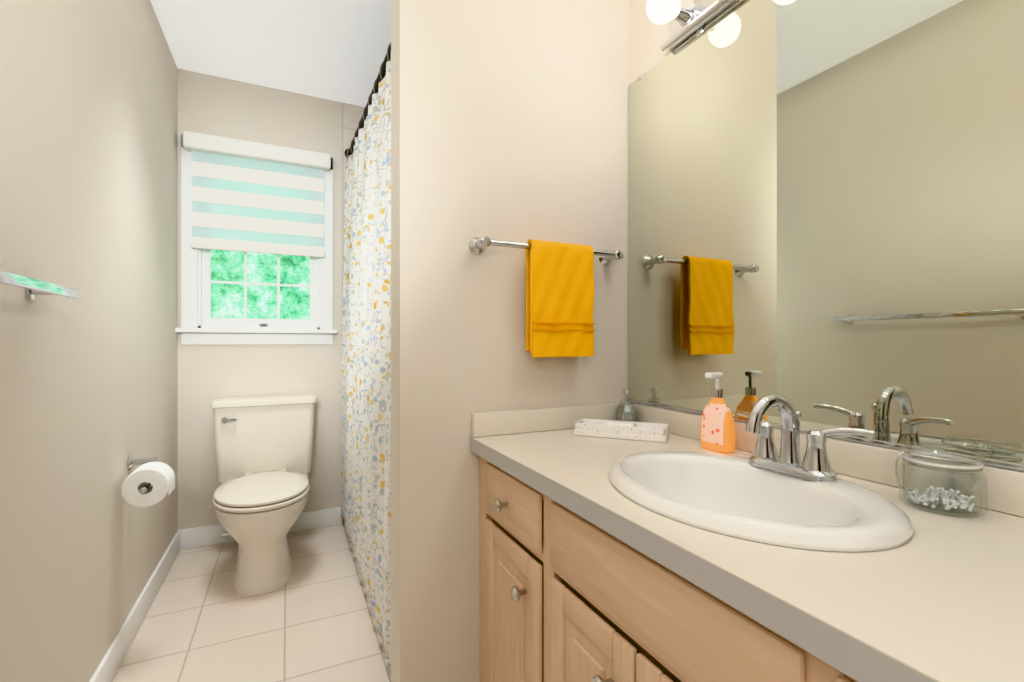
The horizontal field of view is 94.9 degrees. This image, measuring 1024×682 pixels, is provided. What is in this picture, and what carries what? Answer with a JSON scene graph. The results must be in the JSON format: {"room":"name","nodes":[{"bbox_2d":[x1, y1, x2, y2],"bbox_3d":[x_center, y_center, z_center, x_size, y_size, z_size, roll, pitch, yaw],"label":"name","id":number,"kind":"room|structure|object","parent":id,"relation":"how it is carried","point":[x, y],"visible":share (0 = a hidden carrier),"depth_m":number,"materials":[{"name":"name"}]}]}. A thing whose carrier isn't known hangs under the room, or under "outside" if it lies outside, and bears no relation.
{"room":"bathroom","nodes":[
{"label":"bathroom","id":0,"kind":"room"},
{"bbox_2d":[0,0,177,681],"bbox_3d":[-1.016,-0.175,0.767,0.120,2.550,4.000,0,0,-25],"label":"wall","id":1,"kind":"structure","parent":0,"point":[89,88],"depth_m":1.31,"materials":[{"name":"paint"}]},
{"bbox_2d":[0,270,78,299],"bbox_3d":[-0.919,-0.115,0.786,0.077,0.040,0.730,0,0,-25],"label":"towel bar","id":2,"kind":"object","parent":1,"relation":"attached to","point":[32,286],"visible":1,"depth_m":0.96,"materials":[{"name":"silver metal"}]},
{"bbox_2d":[121,455,174,506],"bbox_3d":[-1.306,0.493,1.687,0.155,0.152,0.227,0,0,-25],"label":"toilet paper holder","id":3,"kind":"object","parent":1,"relation":"attached to","point":[135,491],"visible":1,"depth_m":1.63,"materials":[{"name":"white paper"}]},
{"bbox_2d":[89,507,342,681],"bbox_3d":[-0.499,1.048,1.014,1.027,0.105,3.760,0,0,-25],"label":"baseboard","id":4,"kind":"structure","parent":1,"relation":"attached to","point":[114,656],"depth_m":2.15,"materials":[{"name":"white wood"}]},
{"bbox_2d":[222,532,232,537],"bbox_3d":[-1.523,0.914,2.532,0.082,0.274,0.105,0,0,-26],"label":"supply valve","id":5,"kind":"object","parent":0,"point":[226,534],"depth_m":2.49,"materials":[{"name":"silver metal"}]},
{"bbox_2d":[112,524,390,681],"bbox_3d":[-0.256,1.125,1.130,1.804,0.050,4.000,0,0,-25],"label":"floor","id":6,"kind":"structure","parent":0,"point":[318,626],"depth_m":1.82,"materials":[{"name":"tile"}]},
{"bbox_2d":[210,393,316,595],"bbox_3d":[-1.226,0.699,2.327,0.500,0.803,0.748,0,0,-25],"label":"toilet","id":7,"kind":"object","parent":6,"relation":"on","point":[264,443],"visible":1,"depth_m":2.37,"materials":[{"name":"beige ceramic"}]},
{"bbox_2d":[480,457,856,681],"bbox_3d":[0.443,0.702,0.797,0.582,0.792,1.457,0,0,-25],"label":"vanity cabinet","id":8,"kind":"object","parent":6,"relation":"on","point":[563,598],"visible":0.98,"depth_m":0.84,"materials":[{"name":"brown wood"}]},
{"bbox_2d":[470,428,1023,681],"bbox_3d":[0.451,0.289,0.800,0.567,0.039,1.461,0,0,-25],"label":"countertop","id":9,"kind":"structure","parent":8,"relation":"on","point":[946,603],"depth_m":0.56,"materials":[{"name":"beige laminate"}]},
{"bbox_2d":[573,418,668,442],"bbox_3d":[0.312,0.249,1.348,0.256,0.040,0.092,0,0,24],"label":"tray","id":10,"kind":"object","parent":9,"relation":"on","point":[642,431],"visible":1,"depth_m":1.32,"materials":[{"name":"white"}]},
{"bbox_2d":[618,389,633,420],"bbox_3d":[0.366,0.208,1.498,0.066,0.122,0.063,0,0,-25],"label":"jar","id":11,"kind":"object","parent":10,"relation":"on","point":[628,411],"visible":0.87,"depth_m":1.49,"materials":[{"name":"clear glass"}]},
{"bbox_2d":[700,372,734,452],"bbox_3d":[0.509,0.173,1.174,0.058,0.193,0.092,0,0,-25],"label":"soap dispenser","id":12,"kind":"object","parent":9,"relation":"on","point":[717,433],"visible":1,"depth_m":1.16,"materials":[{"name":"orange plastic"}]},
{"bbox_2d":[609,450,913,551],"bbox_3d":[0.400,0.325,0.845,0.406,0.158,0.504,0,0,-25],"label":"sink basin","id":13,"kind":"object","parent":9,"relation":"in","point":[725,494],"visible":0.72,"depth_m":0.82,"materials":[{"name":"white ceramic"}]},
{"bbox_2d":[736,394,875,481],"bbox_3d":[0.498,0.173,0.889,0.149,0.150,0.268,0,0,-25],"label":"faucet","id":14,"kind":"object","parent":9,"relation":"on","point":[815,466],"visible":1,"depth_m":0.88,"materials":[{"name":"silver metal"}]},
{"bbox_2d":[895,445,987,488],"bbox_3d":[0.699,0.220,0.765,0.106,0.099,0.106,0,0,-39],"label":"jar","id":15,"kind":"object","parent":9,"relation":"on","point":[905,454],"visible":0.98,"depth_m":0.76,"materials":[{"name":"clear glass"}]},
{"bbox_2d":[907,486,974,511],"bbox_3d":[0.698,0.254,0.766,0.083,0.019,0.084,0,0,-25],"label":"cotton swabs","id":16,"kind":"object","parent":15,"relation":"in","point":[946,501],"visible":1,"depth_m":0.76,"materials":[{"name":"white plastic"}]},
{"bbox_2d":[150,0,390,106],"bbox_3d":[-0.256,-1.475,1.130,1.804,0.050,4.000,0,0,-25],"label":"ceiling","id":17,"kind":"structure","parent":0,"point":[335,50],"depth_m":2.25,"materials":[{"name":"white paint"}]},
{"bbox_2d":[178,69,363,529],"bbox_3d":[-1.091,-0.175,2.881,1.564,2.550,0.120,0,0,-25],"label":"wall","id":18,"kind":"structure","parent":0,"point":[207,104],"depth_m":2.65,"materials":[{"name":"paint"}]},
{"bbox_2d":[175,134,336,344],"bbox_3d":[-1.429,-0.542,2.689,0.795,1.115,0.175,0,0,-25],"label":"window","id":19,"kind":"structure","parent":18,"relation":"in","point":[192,331],"depth_m":2.56,"materials":[{"name":"white wood"}]},
{"bbox_2d":[182,131,330,257],"bbox_3d":[-1.392,-0.795,2.610,0.719,0.600,0.075,0,0,-26],"label":"zebra blind","id":20,"kind":"object","parent":19,"relation":"attached to","point":[248,196],"depth_m":2.60,"materials":[{"name":"white fabric"}]},
{"bbox_2d":[202,249,316,326],"bbox_3d":[-1.440,-0.550,2.712,0.581,0.926,0.075,0,0,-26],"label":"sash","id":21,"kind":"object","parent":19,"relation":"attached to","point":[207,320],"depth_m":2.66,"materials":[{"name":"white wood"}]},
{"bbox_2d":[391,0,628,681],"bbox_3d":[0.022,-0.175,1.473,0.767,2.550,0.120,0,0,-25],"label":"wall","id":22,"kind":"structure","parent":0,"point":[509,118],"depth_m":1.35,"materials":[{"name":"paint"}]},
{"bbox_2d":[341,42,390,680],"bbox_3d":[-0.632,-0.064,2.130,0.125,2.219,1.627,0,0,-25],"label":"shower curtain","id":23,"kind":"object","parent":22,"relation":"attached to","point":[366,304],"visible":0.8,"depth_m":2.01,"materials":[{"name":"multicoloured fabric"}]},
{"bbox_2d":[469,236,623,356],"bbox_3d":[0.122,-0.129,1.405,0.502,0.345,0.094,0,0,-25],"label":"towel bar","id":24,"kind":"object","parent":22,"relation":"attached to","point":[559,276],"visible":1,"depth_m":1.37,"materials":[{"name":"yellow fabric"}]},
{"bbox_2d":[526,239,594,356],"bbox_3d":[0.143,-0.126,1.392,0.212,0.339,0.051,0,0,-25],"label":"towel","id":25,"kind":"object","parent":24,"relation":"hanging from","point":[559,276],"depth_m":1.37,"materials":[{"name":"orange"}]},
{"bbox_2d":[629,0,1021,471],"bbox_3d":[0.478,-0.175,1.546,0.120,2.550,3.880,0,0,-25],"label":"wall","id":26,"kind":"structure","parent":0,"point":[646,36],"depth_m":1.52,"materials":[{"name":"paint"}]},
{"bbox_2d":[660,0,738,50],"bbox_3d":[0.651,-0.908,0.953,0.078,0.084,0.980,0,0,-25],"label":"vanity light","id":27,"kind":"object","parent":26,"relation":"attached to","point":[691,17],"visible":0.84,"depth_m":1.28,"materials":[{"name":"silver metal"}]},
{"bbox_2d":[646,0,679,23],"bbox_3d":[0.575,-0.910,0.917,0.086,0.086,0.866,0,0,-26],"label":"bulb","id":28,"kind":"object","parent":27,"relation":"attached to","point":[658,11],"depth_m":1.25,"materials":[{"name":"white glass"}]},
{"bbox_2d":[472,403,1023,516],"bbox_3d":[0.452,0.235,0.802,0.563,0.067,1.458,0,0,-25],"label":"backsplash","id":29,"kind":"structure","parent":26,"relation":"attached to","point":[993,488],"depth_m":0.95,"materials":[{"name":"beige laminate"}]},
{"bbox_2d":[627,0,1023,471],"bbox_3d":[0.704,-0.333,0.921,0.010,1.067,1.457,0,0,-25],"label":"mirror","id":30,"kind":"object","parent":26,"relation":"attached to","point":[826,197],"visible":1,"depth_m":0.96,"materials":[{"name":"clear glass"}]},
{"label":"outside","id":31,"kind":"structure","parent":0,"visible":0},
{"bbox_2d":[211,250,309,318],"bbox_3d":[-1.943,-0.550,3.765,3.605,3.950,0.050,0,0,-25],"label":"window panes","id":32,"kind":"structure","parent":31,"point":[227,300],"depth_m":3.71,"materials":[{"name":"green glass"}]}
]}

